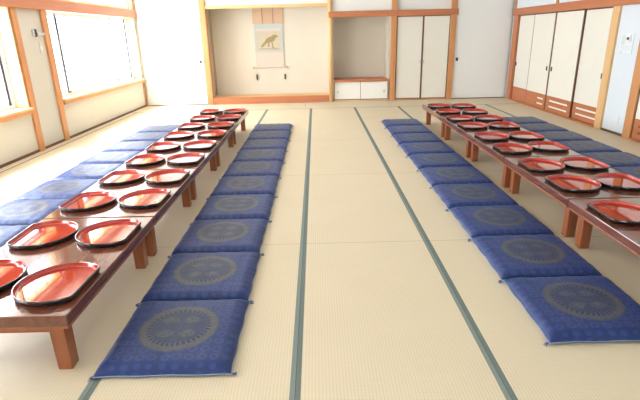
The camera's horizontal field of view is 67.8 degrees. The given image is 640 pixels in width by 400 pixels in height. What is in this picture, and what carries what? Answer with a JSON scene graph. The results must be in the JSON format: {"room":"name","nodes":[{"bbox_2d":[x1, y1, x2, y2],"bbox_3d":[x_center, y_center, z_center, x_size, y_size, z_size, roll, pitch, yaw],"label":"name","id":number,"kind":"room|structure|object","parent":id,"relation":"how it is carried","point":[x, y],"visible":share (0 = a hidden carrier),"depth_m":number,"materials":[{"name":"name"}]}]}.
{"room":"japanese tatami banquet hall","nodes":[
{"label":"japanese tatami banquet hall","id":0,"kind":"room"},
{"bbox_2d":[0,0,144,164],"bbox_3d":[-4.087,-1.160,3.912,0.240,2.750,14.230,-1,19,0],"label":"wall","id":1,"kind":"structure","parent":0,"point":[18,139],"depth_m":6.90,"materials":[{"name":"beige paint"}]},
{"bbox_2d":[0,7,33,122],"bbox_3d":[-4.049,-1.221,4.531,0.310,1.380,3.720,-1,19,0],"label":"window","id":2,"kind":"structure","parent":1,"relation":"in","point":[17,105],"depth_m":6.25,"materials":[{"name":"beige wood"}]},
{"bbox_2d":[8,7,45,151],"bbox_3d":[-3.964,-1.593,6.457,0.035,1.888,0.120,-1,19,0],"label":"trim","id":3,"kind":"structure","parent":1,"relation":"attached to","point":[12,11],"depth_m":6.41,"materials":[{"name":"orange wood"}]},
{"bbox_2d":[38,10,69,140],"bbox_3d":[-3.971,-1.830,7.137,0.035,1.888,0.120,-1,19,0],"label":"trim","id":4,"kind":"structure","parent":1,"relation":"attached to","point":[42,14],"depth_m":7.09,"materials":[{"name":"orange wood"}]},
{"bbox_2d":[0,0,136,17],"bbox_3d":[-3.947,-1.704,3.655,0.065,0.160,14.100,-1,19,0],"label":"trim","id":5,"kind":"structure","parent":1,"relation":"attached to","point":[47,5],"depth_m":7.48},
{"bbox_2d":[0,105,145,168],"bbox_3d":[-3.928,0.140,4.297,0.015,0.034,14.100,-1,19,0],"label":"baseboard","id":6,"kind":"structure","parent":1,"relation":"attached to","point":[129,112],"depth_m":7.32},
{"bbox_2d":[45,11,145,104],"bbox_3d":[-4.093,-2.718,8.833,0.310,1.380,3.650,-1,19,0],"label":"window","id":7,"kind":"structure","parent":1,"relation":"in","point":[69,95],"depth_m":9.38,"materials":[{"name":"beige wood"}]},
{"bbox_2d":[62,0,128,8],"bbox_3d":[-4.137,-3.754,8.430,0.100,0.560,3.570,-1,19,0],"label":"window","id":8,"kind":"structure","parent":1,"relation":"in","point":[108,2],"depth_m":9.29,"materials":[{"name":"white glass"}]},
{"bbox_2d":[206,6,390,99],"bbox_3d":[-0.509,-3.664,10.939,4.200,2.700,0.620,-1,19,0],"label":"wall","id":9,"kind":"structure","parent":0,"point":[361,45],"depth_m":11.21,"materials":[{"name":"beige paint"}]},
{"bbox_2d":[252,7,287,79],"bbox_3d":[-1.192,-3.791,11.081,0.820,1.916,0.045,-1,19,0],"label":"scroll","id":10,"kind":"object","parent":9,"relation":"hanging from","point":[268,28],"visible":0.85,"depth_m":11.09,"materials":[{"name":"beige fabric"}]},
{"bbox_2d":[256,31,280,50],"bbox_3d":[-1.196,-3.708,11.116,0.560,0.419,0.002,-1,19,0],"label":"painting","id":11,"kind":"object","parent":10,"relation":"attached to","point":[265,40],"depth_m":11.11},
{"bbox_2d":[214,92,328,97],"bbox_3d":[-1.140,-2.412,11.281,2.718,0.138,0.583,-1,19,0],"label":"trim","id":12,"kind":"structure","parent":9,"relation":"attached to","point":[286,94],"depth_m":11.29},
{"bbox_2d":[0,97,639,399],"bbox_3d":[0.141,0.000,4.660,8.900,0.120,15.000,-1,19,0],"label":"floor","id":13,"kind":"structure","parent":0,"point":[365,287],"depth_m":2.89,"materials":[{"name":"beige"}]},
{"bbox_2d":[0,225,29,247],"bbox_3d":[-2.648,0.320,3.642,0.708,0.067,0.656,-1,19,0],"label":"floor cushion","id":14,"kind":"object","parent":13,"relation":"on","point":[7,232],"visible":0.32,"depth_m":3.75,"materials":[{"name":"blue fabric"}]},
{"bbox_2d":[0,199,68,225],"bbox_3d":[-2.650,0.106,4.257,0.703,0.067,0.657,-1,19,0],"label":"floor cushion","id":15,"kind":"object","parent":13,"relation":"on","point":[14,212],"visible":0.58,"depth_m":4.20,"materials":[{"name":"blue fabric"}]},
{"bbox_2d":[14,179,99,199],"bbox_3d":[-2.654,-0.111,4.880,0.717,0.067,0.657,-1,19,0],"label":"floor cushion","id":16,"kind":"object","parent":13,"relation":"on","point":[50,189],"visible":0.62,"depth_m":4.77,"materials":[{"name":"blue fabric"}]},
{"bbox_2d":[0,217,154,368],"bbox_3d":[-1.499,0.476,2.718,0.760,0.329,1.208,-1,19,0],"label":"table","id":17,"kind":"object","parent":13,"relation":"on","point":[57,320],"visible":0.61,"depth_m":2.45,"materials":[{"name":"wood"}]},
{"bbox_2d":[0,259,26,291],"bbox_3d":[-1.675,0.399,2.400,0.341,0.031,0.406,-2,19,-3],"label":"serving tray","id":18,"kind":"object","parent":17,"relation":"on","point":[12,271],"visible":0.98,"depth_m":2.48,"materials":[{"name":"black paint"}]},
{"bbox_2d":[6,220,78,249],"bbox_3d":[-1.678,0.212,2.938,0.341,0.031,0.406,-2,19,-2],"label":"serving tray","id":19,"kind":"object","parent":17,"relation":"on","point":[39,235],"visible":0.99,"depth_m":2.93,"materials":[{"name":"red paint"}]},
{"bbox_2d":[11,262,99,306],"bbox_3d":[-1.312,0.410,2.343,0.341,0.031,0.406,-1,19,1],"label":"serving tray","id":20,"kind":"object","parent":17,"relation":"on","point":[58,284],"visible":1,"depth_m":2.34,"materials":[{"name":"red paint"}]},
{"bbox_2d":[75,219,140,247],"bbox_3d":[-1.319,0.203,2.939,0.341,0.031,0.406,-2,19,-1],"label":"serving tray","id":21,"kind":"object","parent":17,"relation":"on","point":[114,232],"visible":1,"depth_m":2.94,"materials":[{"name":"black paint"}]},
{"bbox_2d":[52,164,122,179],"bbox_3d":[-2.651,-0.326,5.498,0.708,0.067,0.656,-1,19,0],"label":"floor cushion","id":22,"kind":"object","parent":13,"relation":"on","point":[86,171],"visible":0.64,"depth_m":5.39,"materials":[{"name":"blue fabric"}]},
{"bbox_2d":[77,151,141,164],"bbox_3d":[-2.670,-0.540,6.113,0.703,0.067,0.657,-1,19,0],"label":"floor cushion","id":23,"kind":"object","parent":13,"relation":"on","point":[116,157],"visible":0.63,"depth_m":6.01,"materials":[{"name":"blue fabric"}]},
{"bbox_2d":[44,169,196,255],"bbox_3d":[-1.511,0.075,3.871,0.760,0.329,1.208,-1,19,0],"label":"table","id":24,"kind":"object","parent":13,"relation":"on","point":[114,210],"visible":0.39,"depth_m":3.45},
{"bbox_2d":[59,191,116,211],"bbox_3d":[-1.685,0.009,3.521,0.341,0.031,0.406,-1,19,2],"label":"serving tray","id":25,"kind":"object","parent":24,"relation":"on","point":[92,200],"visible":1,"depth_m":3.52,"materials":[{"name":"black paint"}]},
{"bbox_2d":[97,169,144,185],"bbox_3d":[-1.686,-0.195,4.107,0.341,0.031,0.406,-1,19,1],"label":"serving tray","id":26,"kind":"object","parent":24,"relation":"on","point":[119,177],"visible":1,"depth_m":4.11,"materials":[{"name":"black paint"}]},
{"bbox_2d":[118,188,170,208],"bbox_3d":[-1.323,-0.012,3.556,0.341,0.031,0.406,-1,19,0],"label":"serving tray","id":27,"kind":"object","parent":24,"relation":"on","point":[152,197],"visible":1,"depth_m":3.57,"materials":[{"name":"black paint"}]},
{"bbox_2d":[145,168,189,184],"bbox_3d":[-1.327,-0.203,4.105,0.341,0.031,0.406,-1,19,2],"label":"serving tray","id":28,"kind":"object","parent":24,"relation":"on","point":[167,176],"visible":1,"depth_m":4.12,"materials":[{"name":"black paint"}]},
{"bbox_2d":[101,141,156,151],"bbox_3d":[-2.678,-0.756,6.734,0.717,0.067,0.657,-1,19,0],"label":"floor cushion","id":29,"kind":"object","parent":13,"relation":"on","point":[124,145],"visible":0.56,"depth_m":6.62,"materials":[{"name":"blue fabric"}]},
{"bbox_2d":[119,132,168,141],"bbox_3d":[-2.686,-0.971,7.353,0.708,0.067,0.656,-2,19,0],"label":"floor cushion","id":30,"kind":"object","parent":13,"relation":"on","point":[147,136],"visible":0.59,"depth_m":7.24,"materials":[{"name":"blue fabric"}]},
{"bbox_2d":[135,125,178,132],"bbox_3d":[-2.688,-1.186,7.969,0.703,0.067,0.657,-1,19,0],"label":"floor cushion","id":31,"kind":"object","parent":13,"relation":"on","point":[151,128],"visible":0.58,"depth_m":7.86,"materials":[{"name":"blue fabric"}]},
{"bbox_2d":[115,141,220,199],"bbox_3d":[-1.523,-0.327,5.024,0.760,0.329,1.208,-1,19,0],"label":"table","id":32,"kind":"object","parent":13,"relation":"on","point":[210,154],"visible":0.38,"depth_m":4.67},
{"bbox_2d":[124,154,165,166],"bbox_3d":[-1.694,-0.392,4.673,0.341,0.031,0.406,-1,19,2],"label":"serving tray","id":33,"kind":"object","parent":32,"relation":"on","point":[143,159],"visible":1,"depth_m":4.68,"materials":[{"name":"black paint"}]},
{"bbox_2d":[146,141,180,151],"bbox_3d":[-1.701,-0.586,5.232,0.341,0.031,0.406,-2,19,-1],"label":"serving tray","id":34,"kind":"object","parent":32,"relation":"on","point":[168,145],"visible":1,"depth_m":5.23,"materials":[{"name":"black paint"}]},
{"bbox_2d":[166,152,204,164],"bbox_3d":[-1.334,-0.405,4.686,0.341,0.031,0.406,-1,19,2],"label":"serving tray","id":35,"kind":"object","parent":32,"relation":"on","point":[183,158],"visible":1,"depth_m":4.71,"materials":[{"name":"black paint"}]},
{"bbox_2d":[182,140,216,149],"bbox_3d":[-1.343,-0.607,5.267,0.341,0.031,0.406,-1,19,2],"label":"serving tray","id":36,"kind":"object","parent":32,"relation":"on","point":[199,144],"visible":1,"depth_m":5.29,"materials":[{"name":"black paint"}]},
{"bbox_2d":[87,299,254,381],"bbox_3d":[-0.723,0.684,2.466,0.703,0.067,0.657,-1,19,0],"label":"floor cushion","id":37,"kind":"object","parent":13,"relation":"on","point":[181,337],"visible":1,"depth_m":2.35,"materials":[{"name":"blue fabric"}]},
{"bbox_2d":[157,123,236,166],"bbox_3d":[-1.534,-0.728,6.177,0.760,0.329,1.208,-1,19,0],"label":"table","id":38,"kind":"object","parent":13,"relation":"on","point":[228,135],"visible":0.41,"depth_m":5.88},
{"bbox_2d":[163,131,194,139],"bbox_3d":[-1.710,-0.793,5.827,0.341,0.031,0.406,-1,19,0],"label":"serving tray","id":39,"kind":"object","parent":38,"relation":"on","point":[174,135],"visible":1,"depth_m":5.84,"materials":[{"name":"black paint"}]},
{"bbox_2d":[177,122,205,129],"bbox_3d":[-1.714,-0.997,6.411,0.341,0.031,0.406,-1,19,2],"label":"serving tray","id":40,"kind":"object","parent":38,"relation":"on","point":[192,125],"visible":1,"depth_m":6.42,"materials":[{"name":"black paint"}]},
{"bbox_2d":[197,130,226,137],"bbox_3d":[-1.343,-0.812,5.856,0.341,0.031,0.406,-1,19,0],"label":"serving tray","id":41,"kind":"object","parent":38,"relation":"on","point":[208,133],"visible":1,"depth_m":5.87,"materials":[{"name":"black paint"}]},
{"bbox_2d":[207,121,233,128],"bbox_3d":[-1.353,-1.013,6.433,0.341,0.031,0.406,-1,19,2],"label":"serving tray","id":42,"kind":"object","parent":38,"relation":"on","point":[223,124],"visible":1,"depth_m":6.45,"materials":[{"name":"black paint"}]},
{"bbox_2d":[135,252,263,305],"bbox_3d":[-0.736,0.475,3.068,0.717,0.067,0.657,-1,19,0],"label":"floor cushion","id":43,"kind":"object","parent":13,"relation":"on","point":[218,275],"visible":0.91,"depth_m":2.97,"materials":[{"name":"blue fabric"}]},
{"bbox_2d":[185,110,248,143],"bbox_3d":[-1.546,-1.129,7.330,0.760,0.329,1.208,-1,19,0],"label":"table","id":44,"kind":"object","parent":13,"relation":"on","point":[241,119],"visible":0.33,"depth_m":7.10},
{"bbox_2d":[189,115,214,120],"bbox_3d":[-1.719,-1.204,7.008,0.341,0.031,0.406,-2,19,-1],"label":"serving tray","id":45,"kind":"object","parent":44,"relation":"on","point":[198,117],"visible":1,"depth_m":7.03,"materials":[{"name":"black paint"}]},
{"bbox_2d":[216,114,240,120],"bbox_3d":[-1.354,-1.219,7.026,0.341,0.031,0.406,-2,19,-1],"label":"serving tray","id":46,"kind":"object","parent":44,"relation":"on","point":[227,117],"visible":1,"depth_m":7.06,"materials":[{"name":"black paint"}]},
{"bbox_2d":[168,219,270,256],"bbox_3d":[-0.748,0.266,3.668,0.708,0.067,0.656,-1,19,0],"label":"floor cushion","id":47,"kind":"object","parent":13,"relation":"on","point":[216,235],"visible":0.9,"depth_m":3.57,"materials":[{"name":"blue fabric"}]},
{"bbox_2d":[194,194,277,221],"bbox_3d":[-0.742,0.059,4.263,0.703,0.067,0.657,-1,19,0],"label":"floor cushion","id":48,"kind":"object","parent":13,"relation":"on","point":[250,206],"visible":0.84,"depth_m":4.17,"materials":[{"name":"blue fabric"}]},
{"bbox_2d":[206,175,280,199],"bbox_3d":[-0.758,-0.150,4.864,0.717,0.067,0.657,-1,19,0],"label":"floor cushion","id":49,"kind":"object","parent":13,"relation":"on","point":[230,185],"visible":0.84,"depth_m":4.76,"materials":[{"name":"blue fabric"}]},
{"bbox_2d":[219,161,284,179],"bbox_3d":[-0.760,-0.358,5.463,0.708,0.067,0.656,-1,19,0],"label":"floor cushion","id":50,"kind":"object","parent":13,"relation":"on","point":[246,168],"visible":0.8,"depth_m":5.36,"materials":[{"name":"blue fabric"}]},
{"bbox_2d":[232,149,288,162],"bbox_3d":[-0.760,-0.566,6.059,0.703,0.067,0.657,-1,19,0],"label":"floor cushion","id":51,"kind":"object","parent":13,"relation":"on","point":[246,154],"visible":0.76,"depth_m":5.96,"materials":[{"name":"blue fabric"}]},
{"bbox_2d":[237,139,290,152],"bbox_3d":[-0.773,-0.775,6.662,0.717,0.067,0.657,-1,19,0],"label":"floor cushion","id":52,"kind":"object","parent":13,"relation":"on","point":[258,143],"visible":0.77,"depth_m":6.56,"materials":[{"name":"blue fabric"}]},
{"bbox_2d":[247,130,290,140],"bbox_3d":[-0.775,-0.984,7.260,0.708,0.067,0.656,-1,19,0],"label":"floor cushion","id":53,"kind":"object","parent":13,"relation":"on","point":[280,134],"visible":0.82,"depth_m":7.17,"materials":[{"name":"blue fabric"}]},
{"bbox_2d":[251,123,292,132],"bbox_3d":[-0.785,-1.191,7.855,0.703,0.067,0.657,-1,19,0],"label":"floor cushion","id":54,"kind":"object","parent":13,"relation":"on","point":[284,126],"visible":0.77,"depth_m":7.75,"materials":[{"name":"blue fabric"}]},
{"bbox_2d":[334,77,387,101],"bbox_3d":[0.936,-2.611,11.183,1.236,0.484,0.620,-1,19,0],"label":"base cabinet","id":55,"kind":"object","parent":13,"relation":"on","point":[347,88],"visible":0.92,"depth_m":10.94,"materials":[{"name":"wood"}]},
{"bbox_2d":[381,119,422,128],"bbox_3d":[1.385,-1.300,8.023,0.717,0.067,0.657,-1,19,0],"label":"floor cushion","id":56,"kind":"object","parent":13,"relation":"on","point":[387,122],"visible":0.76,"depth_m":7.91,"materials":[{"name":"blue fabric"}]},
{"bbox_2d":[385,125,431,135],"bbox_3d":[1.399,-1.091,7.421,0.703,0.067,0.657,-1,19,0],"label":"floor cushion","id":57,"kind":"object","parent":13,"relation":"on","point":[402,129],"visible":0.78,"depth_m":7.33,"materials":[{"name":"blue fabric"}]},
{"bbox_2d":[391,133,442,145],"bbox_3d":[1.397,-0.884,6.826,0.708,0.067,0.656,-1,19,0],"label":"floor cushion","id":58,"kind":"object","parent":13,"relation":"on","point":[407,137],"visible":0.77,"depth_m":6.73,"materials":[{"name":"blue fabric"}]},
{"bbox_2d":[399,142,455,156],"bbox_3d":[1.403,-0.675,6.226,0.717,0.067,0.657,-1,19,0],"label":"floor cushion","id":59,"kind":"object","parent":13,"relation":"on","point":[409,149],"visible":0.79,"depth_m":6.13,"materials":[{"name":"blue fabric"}]},
{"bbox_2d":[407,153,472,170],"bbox_3d":[1.423,-0.466,5.625,0.703,0.067,0.657,-1,19,0],"label":"floor cushion","id":60,"kind":"object","parent":13,"relation":"on","point":[421,161],"visible":0.84,"depth_m":5.53,"materials":[{"name":"blue fabric"}]},
{"bbox_2d":[417,166,493,187],"bbox_3d":[1.428,-0.259,5.029,0.708,0.067,0.656,-1,19,0],"label":"floor cushion","id":61,"kind":"object","parent":13,"relation":"on","point":[434,176],"visible":0.85,"depth_m":4.93,"materials":[{"name":"blue fabric"}]},
{"bbox_2d":[422,103,492,136],"bbox_3d":[2.106,-1.265,7.474,0.760,0.329,1.208,-1,19,0],"label":"table","id":62,"kind":"object","parent":13,"relation":"on","point":[429,111],"visible":0.36,"depth_m":7.30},
{"bbox_2d":[462,108,487,113],"bbox_3d":[2.277,-1.311,7.044,0.341,0.031,0.406,-1,19,2],"label":"serving tray","id":63,"kind":"object","parent":62,"relation":"on","point":[470,110],"visible":1,"depth_m":7.07,"materials":[{"name":"black paint"}]},
{"bbox_2d":[429,183,518,210],"bbox_3d":[1.427,-0.050,4.430,0.717,0.067,0.657,-1,19,0],"label":"floor cushion","id":64,"kind":"object","parent":13,"relation":"on","point":[484,194],"visible":0.81,"depth_m":4.33,"materials":[{"name":"blue fabric"}]},
{"bbox_2d":[440,115,527,157],"bbox_3d":[2.118,-0.864,6.321,0.760,0.329,1.208,-1,19,0],"label":"table","id":65,"kind":"object","parent":13,"relation":"on","point":[449,124],"visible":0.4,"depth_m":5.92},
{"bbox_2d":[446,115,473,121],"bbox_3d":[1.936,-1.121,6.523,0.341,0.031,0.406,-1,19,0],"label":"serving tray","id":66,"kind":"object","parent":65,"relation":"on","point":[457,118],"visible":1,"depth_m":6.54,"materials":[{"name":"black paint"}]},
{"bbox_2d":[457,122,487,129],"bbox_3d":[1.936,-0.938,5.995,0.341,0.031,0.406,-2,19,-3],"label":"serving tray","id":67,"kind":"object","parent":65,"relation":"on","point":[466,125],"visible":1,"depth_m":6.02,"materials":[{"name":"black paint"}]},
{"bbox_2d":[474,115,503,121],"bbox_3d":[2.282,-1.116,6.486,0.341,0.031,0.406,-1,19,0],"label":"serving tray","id":68,"kind":"object","parent":65,"relation":"on","point":[492,118],"visible":1,"depth_m":6.49,"materials":[{"name":"black paint"}]},
{"bbox_2d":[488,121,520,128],"bbox_3d":[2.290,-0.935,5.965,0.341,0.031,0.406,-2,19,-2],"label":"serving tray","id":69,"kind":"object","parent":65,"relation":"on","point":[498,124],"visible":1,"depth_m":5.98,"materials":[{"name":"black paint"}]},
{"bbox_2d":[447,205,554,239],"bbox_3d":[1.436,0.157,3.835,0.703,0.067,0.657,-1,19,0],"label":"floor cushion","id":70,"kind":"object","parent":13,"relation":"on","point":[495,220],"visible":0.88,"depth_m":3.73,"materials":[{"name":"blue fabric"}]},
{"bbox_2d":[466,131,582,187],"bbox_3d":[2.130,-0.462,5.168,0.760,0.329,1.208,-1,19,0],"label":"table","id":71,"kind":"object","parent":13,"relation":"on","point":[477,143],"visible":0.39,"depth_m":4.78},
{"bbox_2d":[474,132,508,140],"bbox_3d":[1.944,-0.714,5.353,0.341,0.031,0.406,-2,19,-1],"label":"serving tray","id":72,"kind":"object","parent":71,"relation":"on","point":[485,136],"visible":1,"depth_m":5.38,"materials":[{"name":"black paint"}]},
{"bbox_2d":[492,143,532,153],"bbox_3d":[1.955,-0.520,4.795,0.341,0.031,0.406,-1,19,0],"label":"serving tray","id":73,"kind":"object","parent":71,"relation":"on","point":[506,148],"visible":1,"depth_m":4.82,"materials":[{"name":"black paint"}]},
{"bbox_2d":[508,131,544,140],"bbox_3d":[2.292,-0.719,5.343,0.341,0.031,0.406,-2,19,-1],"label":"serving tray","id":74,"kind":"object","parent":71,"relation":"on","point":[519,135],"visible":0.98,"depth_m":5.35,"materials":[{"name":"black paint"}]},
{"bbox_2d":[528,141,569,151],"bbox_3d":[2.299,-0.544,4.842,0.341,0.031,0.406,-2,19,-1],"label":"serving tray","id":75,"kind":"object","parent":71,"relation":"on","point":[547,146],"visible":0.96,"depth_m":4.85,"materials":[{"name":"black paint"}]},
{"bbox_2d":[502,116,547,123],"bbox_3d":[3.397,-1.330,7.973,0.703,0.067,0.657,-1,19,0],"label":"floor cushion","id":76,"kind":"object","parent":13,"relation":"on","point":[518,120],"visible":0.54,"depth_m":7.85,"materials":[{"name":"blue fabric"}]},
{"bbox_2d":[468,234,601,282],"bbox_3d":[1.441,0.366,3.233,0.708,0.067,0.656,-1,19,0],"label":"floor cushion","id":77,"kind":"object","parent":13,"relation":"on","point":[541,255],"visible":0.94,"depth_m":3.13,"materials":[{"name":"blue fabric"}]},
{"bbox_2d":[518,123,568,131],"bbox_3d":[3.408,-1.113,7.350,0.708,0.067,0.656,-2,19,-1],"label":"floor cushion","id":78,"kind":"object","parent":13,"relation":"on","point":[535,127],"visible":0.53,"depth_m":7.23,"materials":[{"name":"blue fabric"}]},
{"bbox_2d":[535,131,592,140],"bbox_3d":[3.410,-0.898,6.732,0.717,0.067,0.657,-1,19,0],"label":"floor cushion","id":79,"kind":"object","parent":13,"relation":"on","point":[550,135],"visible":0.55,"depth_m":6.60,"materials":[{"name":"blue fabric"}]},
{"bbox_2d":[500,276,639,345],"bbox_3d":[1.446,0.575,2.634,0.717,0.067,0.657,-1,19,0],"label":"floor cushion","id":80,"kind":"object","parent":13,"relation":"on","point":[566,309],"visible":1,"depth_m":2.55,"materials":[{"name":"blue fabric"}]},
{"bbox_2d":[504,156,639,236],"bbox_3d":[2.142,-0.061,4.015,0.760,0.329,1.208,-1,19,0],"label":"table","id":81,"kind":"object","parent":13,"relation":"on","point":[537,179],"visible":0.48,"depth_m":3.71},
{"bbox_2d":[518,158,564,172],"bbox_3d":[1.958,-0.306,4.180,0.341,0.031,0.406,-1,19,1],"label":"serving tray","id":82,"kind":"object","parent":81,"relation":"on","point":[541,165],"visible":1,"depth_m":4.19,"materials":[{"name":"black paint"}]},
{"bbox_2d":[545,174,600,192],"bbox_3d":[1.965,-0.127,3.667,0.341,0.031,0.406,-2,19,-2],"label":"serving tray","id":83,"kind":"object","parent":81,"relation":"on","point":[566,183],"visible":1,"depth_m":3.68,"materials":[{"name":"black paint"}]},
{"bbox_2d":[559,156,609,170],"bbox_3d":[2.303,-0.321,4.199,0.341,0.031,0.406,-2,19,-2],"label":"serving tray","id":84,"kind":"object","parent":81,"relation":"on","point":[574,162],"visible":0.94,"depth_m":4.20,"materials":[{"name":"black paint"}]},
{"bbox_2d":[593,173,639,190],"bbox_3d":[2.311,-0.140,3.680,0.341,0.031,0.406,-2,19,-2],"label":"serving tray","id":85,"kind":"object","parent":81,"relation":"on","point":[619,181],"visible":0.93,"depth_m":3.71,"materials":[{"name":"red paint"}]},
{"bbox_2d":[555,140,621,152],"bbox_3d":[3.403,-0.684,6.117,0.703,0.067,0.657,-1,19,0],"label":"floor cushion","id":86,"kind":"object","parent":13,"relation":"on","point":[591,146],"visible":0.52,"depth_m":5.99,"materials":[{"name":"blue fabric"}]},
{"bbox_2d":[568,198,639,257],"bbox_3d":[2.154,0.340,2.862,0.760,0.329,1.208,-1,19,0],"label":"table","id":87,"kind":"object","parent":13,"relation":"on","point":[627,236],"visible":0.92,"depth_m":3.09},
{"bbox_2d":[587,200,639,225],"bbox_3d":[1.968,0.078,3.076,0.341,0.031,0.406,-1,19,0],"label":"serving tray","id":88,"kind":"object","parent":87,"relation":"on","point":[614,211],"visible":1,"depth_m":3.11,"materials":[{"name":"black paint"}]},
{"bbox_2d":[579,152,639,167],"bbox_3d":[3.422,-0.468,5.495,0.708,0.067,0.656,-1,19,0],"label":"floor cushion","id":89,"kind":"object","parent":13,"relation":"on","point":[614,159],"visible":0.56,"depth_m":5.43,"materials":[{"name":"blue fabric"}]},
{"bbox_2d":[611,166,639,178],"bbox_3d":[3.428,-0.253,4.877,0.717,0.067,0.657,-2,19,-1],"label":"floor cushion","id":90,"kind":"object","parent":13,"relation":"on","point":[634,171],"visible":0.4,"depth_m":4.97,"materials":[{"name":"blue fabric"}]},
{"bbox_2d":[133,0,514,105],"bbox_3d":[0.108,-3.614,10.677,8.770,2.750,0.240,-1,19,0],"label":"wall","id":91,"kind":"structure","parent":0,"point":[337,5],"depth_m":10.34,"materials":[{"name":"white paint"}]},
{"bbox_2d":[135,0,207,105],"bbox_3d":[-3.283,-3.319,10.588,1.355,2.400,0.040,-1,19,0],"label":"door","id":92,"kind":"structure","parent":91,"relation":"in","point":[169,30],"depth_m":10.58,"materials":[{"name":"white paper"}]},
{"bbox_2d":[198,0,213,104],"bbox_3d":[-2.540,-3.512,10.564,0.130,2.748,0.170,-1,19,0],"label":"trim","id":93,"kind":"structure","parent":91,"relation":"attached to","point":[201,3],"depth_m":10.57,"materials":[{"name":"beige wood"}]},
{"bbox_2d":[205,3,327,8],"bbox_3d":[-1.163,-4.196,10.302,2.653,0.062,0.060,-1,19,0],"label":"trim","id":94,"kind":"structure","parent":91,"relation":"attached to","point":[309,4],"depth_m":10.27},
{"bbox_2d":[213,95,328,104],"bbox_3d":[-1.119,-2.309,10.965,2.653,0.150,0.080,-1,19,0],"label":"trim","id":95,"kind":"structure","parent":91,"relation":"attached to","point":[307,98],"depth_m":10.93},
{"bbox_2d":[327,0,333,101],"bbox_3d":[0.230,-3.564,10.526,0.103,2.748,0.103,-1,19,0],"label":"trim","id":96,"kind":"structure","parent":91,"relation":"attached to","point":[330,22],"depth_m":10.58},
{"bbox_2d":[389,0,396,100],"bbox_3d":[1.629,-3.601,10.538,0.110,2.748,0.100,-1,19,0],"label":"trim","id":97,"kind":"structure","parent":91,"relation":"attached to","point":[394,2],"depth_m":10.61,"materials":[{"name":"orange wood"}]},
{"bbox_2d":[328,8,458,17],"bbox_3d":[1.593,-4.059,10.339,2.820,0.122,0.075,-1,19,0],"label":"trim","id":98,"kind":"structure","parent":91,"relation":"attached to","point":[417,12],"depth_m":10.30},
{"bbox_2d":[395,15,423,98],"bbox_3d":[1.996,-3.184,10.698,0.585,1.784,0.027,-1,19,0],"label":"door","id":99,"kind":"structure","parent":91,"relation":"in","point":[409,36],"depth_m":10.68,"materials":[{"name":"beige paper"}]},
{"bbox_2d":[420,15,450,97],"bbox_3d":[2.581,-3.192,10.680,0.585,1.784,0.027,-1,19,0],"label":"door","id":100,"kind":"structure","parent":91,"relation":"in","point":[436,28],"depth_m":10.66,"materials":[{"name":"beige paper"}]},
{"bbox_2d":[446,0,457,98],"bbox_3d":[2.931,-3.632,10.541,0.115,2.748,0.100,-1,19,0],"label":"trim","id":101,"kind":"structure","parent":91,"relation":"attached to","point":[454,4],"depth_m":10.60,"materials":[{"name":"orange wood"}]},
{"bbox_2d":[451,0,512,98],"bbox_3d":[3.597,-3.484,10.600,1.200,2.400,0.042,-1,19,0],"label":"door","id":102,"kind":"structure","parent":91,"relation":"in","point":[482,26],"depth_m":10.62,"materials":[{"name":"white paper"}]},
{"bbox_2d":[505,0,639,133],"bbox_3d":[4.396,-1.365,3.927,0.150,2.750,14.230,-1,19,0],"label":"wall","id":103,"kind":"structure","parent":0,"point":[623,65],"depth_m":6.82,"materials":[{"name":"paint"}]},
{"bbox_2d":[506,15,519,98],"bbox_3d":[4.264,-3.130,10.507,0.065,1.764,0.220,-1,19,0],"label":"trim","id":104,"kind":"structure","parent":103,"relation":"attached to","point":[516,17],"depth_m":10.45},
{"bbox_2d":[511,14,534,101],"bbox_3d":[4.290,-2.971,10.014,0.030,1.739,0.815,-1,19,0],"label":"door","id":105,"kind":"structure","parent":103,"relation":"in","point":[526,25],"depth_m":10.04,"materials":[{"name":"beige paper"}]},
{"bbox_2d":[525,12,556,108],"bbox_3d":[4.271,-2.701,9.237,0.030,1.739,0.890,-1,19,0],"label":"door","id":106,"kind":"structure","parent":103,"relation":"in","point":[544,23],"depth_m":9.21,"materials":[{"name":"beige paper"}]},
{"bbox_2d":[544,9,586,117],"bbox_3d":[4.280,-2.396,8.361,0.030,1.739,0.955,-1,19,0],"label":"door","id":107,"kind":"structure","parent":103,"relation":"in","point":[569,25],"depth_m":8.30,"materials":[{"name":"beige paper"}]},
{"bbox_2d":[509,98,639,142],"bbox_3d":[4.326,-1.010,7.062,0.094,0.022,7.678,-1,19,0],"label":"trim","id":108,"kind":"structure","parent":103,"relation":"attached to","point":[524,103],"depth_m":8.34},
{"bbox_2d":[513,0,639,15],"bbox_3d":[4.294,-1.765,3.692,0.075,0.135,14.050,-1,19,0],"label":"trim","id":109,"kind":"structure","parent":103,"relation":"attached to","point":[581,4],"depth_m":7.94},
{"bbox_2d":[571,7,612,124],"bbox_3d":[4.315,-2.118,7.561,0.030,1.739,0.790,-1,19,0],"label":"door","id":110,"kind":"structure","parent":103,"relation":"in","point":[598,20],"depth_m":7.55,"materials":[{"name":"beige paper"}]},
{"bbox_2d":[593,6,622,128],"bbox_3d":[4.299,-1.945,7.100,0.065,1.764,0.165,-1,19,0],"label":"trim","id":111,"kind":"structure","parent":103,"relation":"attached to","point":[617,10],"depth_m":7.06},
{"bbox_2d":[618,33,634,53],"bbox_3d":[4.279,-2.191,6.667,0.031,0.275,0.290,-1,19,0],"label":"notice","id":112,"kind":"object","parent":103,"relation":"attached to","point":[627,39],"visible":1,"depth_m":6.66,"materials":[{"name":"white"}]},
{"bbox_2d":[621,40,639,138],"bbox_3d":[4.306,-1.706,6.413,0.065,1.764,0.170,-1,19,0],"label":"trim","id":113,"kind":"structure","parent":103,"relation":"attached to","point":[635,85],"depth_m":6.51,"materials":[{"name":"orange wood"}]},
{"bbox_2d":[630,90,639,140],"bbox_3d":[4.305,-1.541,5.906,0.030,1.739,0.885,-1,19,0],"label":"door","id":114,"kind":"structure","parent":103,"relation":"in","point":[635,134],"depth_m":6.46,"materials":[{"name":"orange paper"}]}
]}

